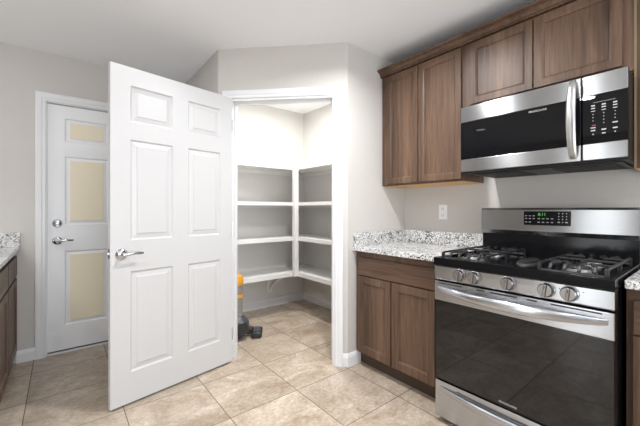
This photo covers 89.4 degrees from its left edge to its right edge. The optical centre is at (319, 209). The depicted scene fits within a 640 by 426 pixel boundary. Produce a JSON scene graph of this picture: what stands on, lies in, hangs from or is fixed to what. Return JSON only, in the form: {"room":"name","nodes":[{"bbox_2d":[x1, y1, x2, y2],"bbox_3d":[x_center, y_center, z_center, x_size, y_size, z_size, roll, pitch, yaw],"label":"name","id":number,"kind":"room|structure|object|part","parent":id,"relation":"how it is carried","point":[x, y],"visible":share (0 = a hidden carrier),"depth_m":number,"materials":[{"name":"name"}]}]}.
{"room":"kitchen","nodes":[
{"label":"kitchen","id":0,"kind":"room"},
{"bbox_2d":[0,42,107,363],"bbox_3d":[-3.102,-0.040,1.994,4.286,2.440,0.190,0,0,-39],"label":"wall","id":1,"kind":"structure","parent":0,"point":[23,71],"depth_m":2.52,"materials":[{"name":"grey paint"}]},
{"bbox_2d":[0,233,19,247],"bbox_3d":[-2.563,0.231,2.287,0.653,0.108,0.020,0,0,-39],"label":"backsplash","id":2,"kind":"structure","parent":1,"relation":"attached to","point":[6,239],"depth_m":2.45,"materials":[{"name":"stone"}]},
{"bbox_2d":[16,347,34,363],"bbox_3d":[-2.288,1.133,2.515,0.109,0.094,0.014,0,0,-39],"label":"baseboard","id":3,"kind":"structure","parent":1,"relation":"attached to","point":[24,355],"depth_m":2.51,"materials":[{"name":"white paint"}]},
{"bbox_2d":[35,90,107,359],"bbox_3d":[-1.863,0.121,2.921,1.062,2.118,0.130,0,0,-39],"label":"door frame","id":4,"kind":"structure","parent":1,"relation":"attached to","point":[41,97],"depth_m":2.57,"materials":[{"name":"white paint"}]},
{"bbox_2d":[47,103,107,353],"bbox_3d":[-1.843,0.153,2.896,0.914,2.026,0.107,0,0,-39],"label":"door","id":5,"kind":"structure","parent":1,"relation":"in","point":[77,138],"depth_m":2.74,"materials":[{"name":"white paint"}]},
{"bbox_3d":[-2.152,0.255,2.651,0.066,0.066,0.016,0,0,-39],"label":"handle","id":6,"kind":"part","parent":5,"relation":"part of","materials":[{"name":"silver metal"}]},
{"bbox_3d":[-2.096,0.254,2.657,0.114,0.026,0.049,0,0,-39],"label":"lever","id":7,"kind":"part","parent":5,"relation":"part of","materials":[{"name":"silver metal"}]},
{"bbox_3d":[-2.003,-0.659,2.784,0.230,0.129,0.005,0,0,-39],"label":"raised panel","id":8,"kind":"part","parent":5,"relation":"part of","materials":[{"name":"beige paint"}]},
{"bbox_3d":[-2.003,-0.157,2.784,0.230,0.504,0.005,0,0,-39],"label":"raised panel","id":9,"kind":"part","parent":5,"relation":"part of","materials":[{"name":"beige paint"}]},
{"bbox_3d":[-2.003,0.652,2.784,0.230,0.550,0.005,0,0,-39],"label":"raised panel","id":10,"kind":"part","parent":5,"relation":"part of","materials":[{"name":"beige paint"}]},
{"bbox_2d":[0,299,457,425],"bbox_3d":[-0.545,1.205,0.121,5.940,0.050,6.310,0,0,-39],"label":"floor","id":11,"kind":"structure","parent":0,"point":[287,375],"depth_m":2.09,"materials":[{"name":"tile"}]},
{"bbox_2d":[0,266,7,401],"bbox_3d":[-2.063,0.749,1.671,0.609,0.862,0.528,0,0,-39],"label":"base cabinet","id":12,"kind":"object","parent":11,"relation":"on","point":[4,270],"visible":0.95,"depth_m":1.96,"materials":[{"name":"brown wood"}]},
{"bbox_3d":[-1.833,0.430,1.856,0.019,0.150,0.500,0,0,-39],"label":"drawer","id":13,"kind":"part","parent":12,"relation":"part of","materials":[{"name":"brown wood"}]},
{"bbox_2d":[0,233,19,268],"bbox_3d":[-2.236,0.244,1.878,0.653,0.134,1.067,0,0,-39],"label":"countertop","id":14,"kind":"structure","parent":12,"relation":"on","point":[9,242],"depth_m":2.42,"materials":[{"name":"white stone"}]},
{"bbox_2d":[4,256,16,375],"bbox_3d":[-2.397,0.749,2.088,0.609,0.862,0.535,0,0,-39],"label":"base cabinet","id":15,"kind":"object","parent":11,"relation":"on","point":[12,263],"visible":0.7,"depth_m":2.28,"materials":[{"name":"brown wood"}]},
{"bbox_3d":[-2.166,0.430,2.272,0.019,0.150,0.507,0,0,-39],"label":"drawer","id":16,"kind":"part","parent":15,"relation":"part of","materials":[{"name":"brown wood"}]},
{"bbox_3d":[-2.166,0.795,2.272,0.019,0.550,0.507,0,0,-39],"label":"door","id":17,"kind":"part","parent":15,"relation":"part of","materials":[{"name":"brown wood"}]},
{"bbox_2d":[237,274,262,337],"bbox_3d":[-0.697,0.630,2.984,0.338,1.099,0.231,0,0,-12],"label":"vacuum cleaner","id":18,"kind":"object","parent":11,"relation":"on","point":[243,326],"visible":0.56,"depth_m":2.94,"materials":[{"name":"grey plastic"}]},
{"bbox_2d":[357,251,438,398],"bbox_3d":[0.737,0.746,2.386,0.614,0.868,0.736,0,0,-39],"label":"base cabinet","id":19,"kind":"object","parent":11,"relation":"on","point":[396,301],"visible":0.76,"depth_m":2.17,"materials":[{"name":"brown wood"}]},
{"bbox_3d":[0.391,0.786,2.342,0.019,0.576,0.312,0,0,-39],"label":"door","id":20,"kind":"part","parent":19,"relation":"part of","materials":[{"name":"brown wood"}]},
{"bbox_3d":[0.496,0.424,2.211,0.019,0.132,0.648,0,0,-39],"label":"drawer","id":21,"kind":"part","parent":19,"relation":"part of","materials":[{"name":"brown wood"}]},
{"bbox_3d":[0.596,0.786,2.086,0.019,0.576,0.327,0,0,-39],"label":"door","id":22,"kind":"part","parent":19,"relation":"part of","materials":[{"name":"brown wood"}]},
{"bbox_2d":[353,230,482,261],"bbox_3d":[0.735,0.244,2.379,0.649,0.134,0.750,0,0,-39],"label":"countertop","id":23,"kind":"structure","parent":19,"relation":"on","point":[413,244],"depth_m":2.48,"materials":[{"name":"white stone"}]},
{"bbox_2d":[434,207,639,425],"bbox_3d":[1.136,0.584,1.724,0.782,1.192,0.761,0,0,-39],"label":"gas range","id":24,"kind":"object","parent":11,"relation":"on","point":[531,321],"visible":1,"depth_m":1.54,"materials":[{"name":"silver metal"}]},
{"bbox_3d":[0.724,0.345,1.693,0.027,0.066,0.066,0,0,-39],"label":"knob","id":25,"kind":"part","parent":24,"relation":"part of","materials":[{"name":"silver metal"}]},
{"bbox_3d":[0.772,0.345,1.632,0.027,0.066,0.066,0,0,-39],"label":"knob","id":26,"kind":"part","parent":24,"relation":"part of","materials":[{"name":"silver metal"}]},
{"bbox_3d":[0.858,0.268,1.801,0.116,0.020,0.116,0,0,-39],"label":"burner","id":27,"kind":"part","parent":24,"relation":"part of","materials":[{"name":"silver metal"}]},
{"bbox_3d":[0.871,0.998,1.513,0.034,0.046,0.697,0,0,-39],"label":"drawer handle","id":28,"kind":"part","parent":24,"relation":"part of","materials":[{"name":"silver metal"}]},
{"bbox_3d":[0.895,1.046,1.532,0.033,0.200,0.755,0,0,-39],"label":"drawer","id":29,"kind":"part","parent":24,"relation":"part of","materials":[{"name":"silver metal"}]},
{"bbox_3d":[0.872,0.345,1.508,0.027,0.066,0.066,0,0,-39],"label":"knob","id":30,"kind":"part","parent":24,"relation":"part of","materials":[{"name":"silver metal"}]},
{"bbox_3d":[0.857,0.445,1.500,0.066,0.047,0.715,0,0,-39],"label":"door handle","id":31,"kind":"part","parent":24,"relation":"part of","materials":[{"name":"silver metal"}]},
{"bbox_3d":[0.887,0.720,1.526,0.012,0.435,0.753,0,0,-39],"label":"oven glass","id":32,"kind":"part","parent":24,"relation":"part of","materials":[{"name":"black glass"}]},
{"bbox_3d":[0.901,0.346,1.536,0.054,0.077,0.755,0,0,-39],"label":"knob panel","id":33,"kind":"part","parent":24,"relation":"part of","materials":[{"name":"silver metal"}]},
{"bbox_3d":[0.898,0.668,1.534,0.027,0.544,0.755,0,0,-39],"label":"oven door","id":34,"kind":"part","parent":24,"relation":"part of","materials":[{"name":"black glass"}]},
{"bbox_3d":[1.086,0.273,1.685,0.224,0.008,0.079,0,0,-39],"label":"burner","id":35,"kind":"part","parent":24,"relation":"part of","materials":[{"name":"black metal"}]},
{"bbox_2d":[434,250,639,290],"bbox_3d":[1.111,0.285,1.705,0.614,0.043,0.761,0,0,-39],"label":"cooktop","id":36,"kind":"object","parent":24,"relation":"in","point":[520,265],"depth_m":1.52,"materials":[{"name":"black metal"}]},
{"bbox_3d":[0.967,0.345,1.388,0.027,0.066,0.066,0,0,-39],"label":"knob","id":37,"kind":"part","parent":24,"relation":"part of","materials":[{"name":"silver metal"}]},
{"bbox_3d":[1.311,0.051,1.876,0.009,0.082,0.232,0,0,-39],"label":"control panel","id":38,"kind":"part","parent":24,"relation":"part of","materials":[{"name":"black ceramic"}]},
{"bbox_3d":[1.018,0.345,1.325,0.027,0.066,0.066,0,0,-39],"label":"knob","id":39,"kind":"part","parent":24,"relation":"part of","materials":[{"name":"silver metal"}]},
{"bbox_3d":[1.149,0.268,1.437,0.126,0.020,0.126,0,0,-39],"label":"burner","id":40,"kind":"part","parent":24,"relation":"part of","materials":[{"name":"silver metal"}]},
{"bbox_2d":[626,289,639,425],"bbox_3d":[1.653,0.746,1.241,0.614,0.868,0.620,0,0,-39],"label":"base cabinet","id":41,"kind":"object","parent":11,"relation":"on","point":[632,296],"visible":0.91,"depth_m":1.29,"materials":[{"name":"brown wood"}]},
{"bbox_2d":[625,270,639,290],"bbox_3d":[1.653,0.244,1.230,0.649,0.134,0.637,0,0,-39],"label":"countertop","id":42,"kind":"structure","parent":41,"relation":"on","point":[633,282],"depth_m":1.27,"materials":[{"name":"white stone"}]},
{"bbox_3d":[1.421,0.424,1.055,0.019,0.132,0.576,0,0,-39],"label":"drawer","id":43,"kind":"part","parent":41,"relation":"part of","materials":[{"name":"brown wood"}]},
{"bbox_3d":[1.329,0.786,1.169,0.019,0.576,0.284,0,0,-39],"label":"door","id":44,"kind":"part","parent":41,"relation":"part of","materials":[{"name":"brown wood"}]},
{"bbox_2d":[0,0,536,113],"bbox_3d":[-0.545,-1.285,0.121,5.940,0.050,6.310,0,0,-39],"label":"ceiling","id":45,"kind":"structure","parent":0,"point":[170,39],"depth_m":2.22,"materials":[{"name":"white paint"}]},
{"bbox_2d":[237,105,303,303],"bbox_3d":[-0.762,-0.040,3.911,1.545,2.440,0.120,0,0,-39],"label":"wall","id":46,"kind":"structure","parent":0,"point":[265,134],"depth_m":3.93,"materials":[{"name":"white paint"}]},
{"bbox_2d":[237,160,331,292],"bbox_3d":[-0.277,0.257,3.209,1.422,1.506,1.583,0,0,-39],"label":"pantry shelving","id":47,"kind":"object","parent":46,"relation":"attached to","point":[317,274],"visible":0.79,"depth_m":3.67,"materials":[{"name":"white paint"}]},
{"bbox_3d":[-0.276,-0.482,3.208,1.422,0.019,1.582,0,0,-39],"label":"shelf","id":48,"kind":"part","parent":47,"relation":"part of","materials":[{"name":"white paint"}]},
{"bbox_3d":[-0.276,0.328,3.208,1.422,0.019,1.582,0,0,-39],"label":"shelf","id":49,"kind":"part","parent":47,"relation":"part of","materials":[{"name":"white paint"}]},
{"bbox_3d":[-0.276,0.728,3.208,1.422,0.019,1.582,0,0,-39],"label":"shelf","id":50,"kind":"part","parent":47,"relation":"part of","materials":[{"name":"white paint"}]},
{"bbox_3d":[-0.280,0.132,3.689,0.052,1.256,0.052,0,0,-39],"label":"corner post","id":51,"kind":"part","parent":47,"relation":"part of","materials":[{"name":"white paint"}]},
{"bbox_2d":[243,292,331,311],"bbox_3d":[-0.276,1.133,3.208,1.425,0.094,1.585,0,0,-39],"label":"baseboard","id":52,"kind":"structure","parent":46,"relation":"attached to","point":[265,303],"depth_m":3.98,"materials":[{"name":"white paint"}]},
{"bbox_2d":[185,42,404,353],"bbox_3d":[-0.328,-0.040,2.888,2.456,2.440,0.816,0,0,9],"label":"wall","id":53,"kind":"structure","parent":0,"point":[368,206],"depth_m":2.51,"materials":[{"name":"grey paint"}]},
{"bbox_2d":[107,61,232,410],"bbox_3d":[-0.963,0.153,2.200,0.162,2.030,0.843,0,0,41],"label":"door","id":54,"kind":"structure","parent":53,"relation":"in","point":[170,225],"depth_m":2.13,"materials":[{"name":"white paint"}]},
{"bbox_3d":[-1.173,0.265,1.917,0.016,0.066,0.066,0,0,41],"label":"handle","id":55,"kind":"part","parent":54,"relation":"part of","materials":[{"name":"silver metal"}]},
{"bbox_3d":[-1.119,0.264,1.933,0.049,0.026,0.114,0,0,41],"label":"lever","id":56,"kind":"part","parent":54,"relation":"part of","materials":[{"name":"silver metal"}]},
{"bbox_2d":[222,86,342,366],"bbox_3d":[-0.291,0.126,2.539,0.942,2.108,0.132,0,0,6],"label":"door frame","id":57,"kind":"structure","parent":53,"relation":"attached to","point":[337,91],"depth_m":2.45,"materials":[{"name":"white paint"}]},
{"bbox_2d":[343,350,360,366],"bbox_3d":[0.241,1.133,2.473,0.164,0.094,0.038,0,0,-39],"label":"baseboard","id":58,"kind":"structure","parent":53,"relation":"attached to","point":[352,358],"depth_m":2.45,"materials":[{"name":"white paint"}]},
{"bbox_2d":[353,230,405,245],"bbox_3d":[0.509,0.228,2.666,0.642,0.102,0.020,0,0,-39],"label":"backsplash","id":59,"kind":"structure","parent":53,"relation":"attached to","point":[376,237],"depth_m":2.63,"materials":[{"name":"stone"}]},
{"bbox_2d":[304,103,331,300],"bbox_3d":[0.327,-0.040,3.690,0.120,2.440,1.585,0,0,-39],"label":"wall","id":60,"kind":"structure","parent":0,"point":[318,122],"depth_m":4.03,"materials":[{"name":"white paint"}]},
{"bbox_2d":[406,230,482,246],"bbox_3d":[0.987,0.228,2.567,0.020,0.102,0.729,0,0,-39],"label":"backsplash","id":61,"kind":"structure","parent":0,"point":[432,237],"depth_m":2.55,"materials":[{"name":"stone"}]},
{"bbox_2d":[405,42,639,233],"bbox_3d":[2.249,-0.040,1.194,0.235,2.440,4.495,0,0,-39],"label":"wall","id":62,"kind":"structure","parent":0,"point":[608,188],"depth_m":2.17,"materials":[{"name":"grey paint"}]},
{"bbox_2d":[382,47,483,187],"bbox_3d":[0.842,-0.642,2.503,0.323,0.909,0.684,0,0,-39],"label":"upper cabinet","id":63,"kind":"object","parent":62,"relation":"attached to","point":[422,102],"visible":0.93,"depth_m":2.36,"materials":[{"name":"brown wood"}]},
{"bbox_3d":[0.636,-0.637,2.518,0.019,0.865,0.299,0,0,-39],"label":"door","id":64,"kind":"part","parent":63,"relation":"part of","materials":[{"name":"brown wood"}]},
{"bbox_3d":[0.857,-0.190,2.515,0.285,0.004,0.682,0,0,-39],"label":"panel","id":65,"kind":"part","parent":63,"relation":"part of","materials":[{"name":"brown wood"}]},
{"bbox_3d":[0.835,-0.637,2.269,0.019,0.865,0.325,0,0,-39],"label":"door","id":66,"kind":"part","parent":63,"relation":"part of","materials":[{"name":"brown wood"}]},
{"bbox_2d":[439,205,446,218],"bbox_3d":[0.982,0.019,2.583,0.009,0.116,0.072,0,0,-39],"label":"wall outlet","id":67,"kind":"object","parent":62,"relation":"attached to","point":[442,208],"visible":1,"depth_m":2.58,"materials":[{"name":"white plastic"}]},
{"bbox_2d":[462,0,633,107],"bbox_3d":[1.314,-0.871,1.914,0.323,0.453,0.825,0,0,-39],"label":"upper cabinet","id":68,"kind":"object","parent":62,"relation":"attached to","point":[576,39],"visible":0.89,"depth_m":1.75,"materials":[{"name":"brown wood"}]},
{"bbox_2d":[377,0,574,78],"bbox_3d":[1.157,-1.108,1.829,0.059,0.052,2.131,0,0,-39],"label":"crown molding","id":69,"kind":"structure","parent":68,"relation":"attached to","point":[538,7],"depth_m":2.03,"materials":[{"name":"brown wood"}]},
{"bbox_3d":[1.084,-0.874,1.958,0.019,0.391,0.358,0,0,-39],"label":"door","id":70,"kind":"part","parent":68,"relation":"part of","materials":[{"name":"brown wood"}]},
{"bbox_2d":[461,66,633,177],"bbox_3d":[1.261,-0.420,1.829,0.507,0.414,0.757,0,0,-39],"label":"microwave","id":71,"kind":"object","parent":68,"relation":"attached to","point":[585,124],"visible":1,"depth_m":1.63,"materials":[{"name":"silver metal"}]},
{"bbox_3d":[1.072,-0.428,1.782,0.033,0.395,0.594,0,0,-39],"label":"door","id":72,"kind":"part","parent":71,"relation":"part of","materials":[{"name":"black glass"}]},
{"bbox_3d":[1.204,-0.432,1.547,0.067,0.376,0.039,0,0,-39],"label":"handle","id":73,"kind":"part","parent":71,"relation":"part of","materials":[{"name":"silver metal"}]},
{"bbox_3d":[1.314,-0.874,1.670,0.019,0.391,0.365,0,0,-39],"label":"door","id":74,"kind":"part","parent":68,"relation":"part of","materials":[{"name":"brown wood"}]},
{"bbox_2d":[634,0,639,170],"bbox_3d":[1.765,-0.642,1.350,0.323,0.909,0.621,0,0,-39],"label":"upper cabinet","id":75,"kind":"object","parent":62,"relation":"attached to","point":[636,2],"visible":1,"depth_m":1.50,"materials":[{"name":"brown wood"}]}
]}

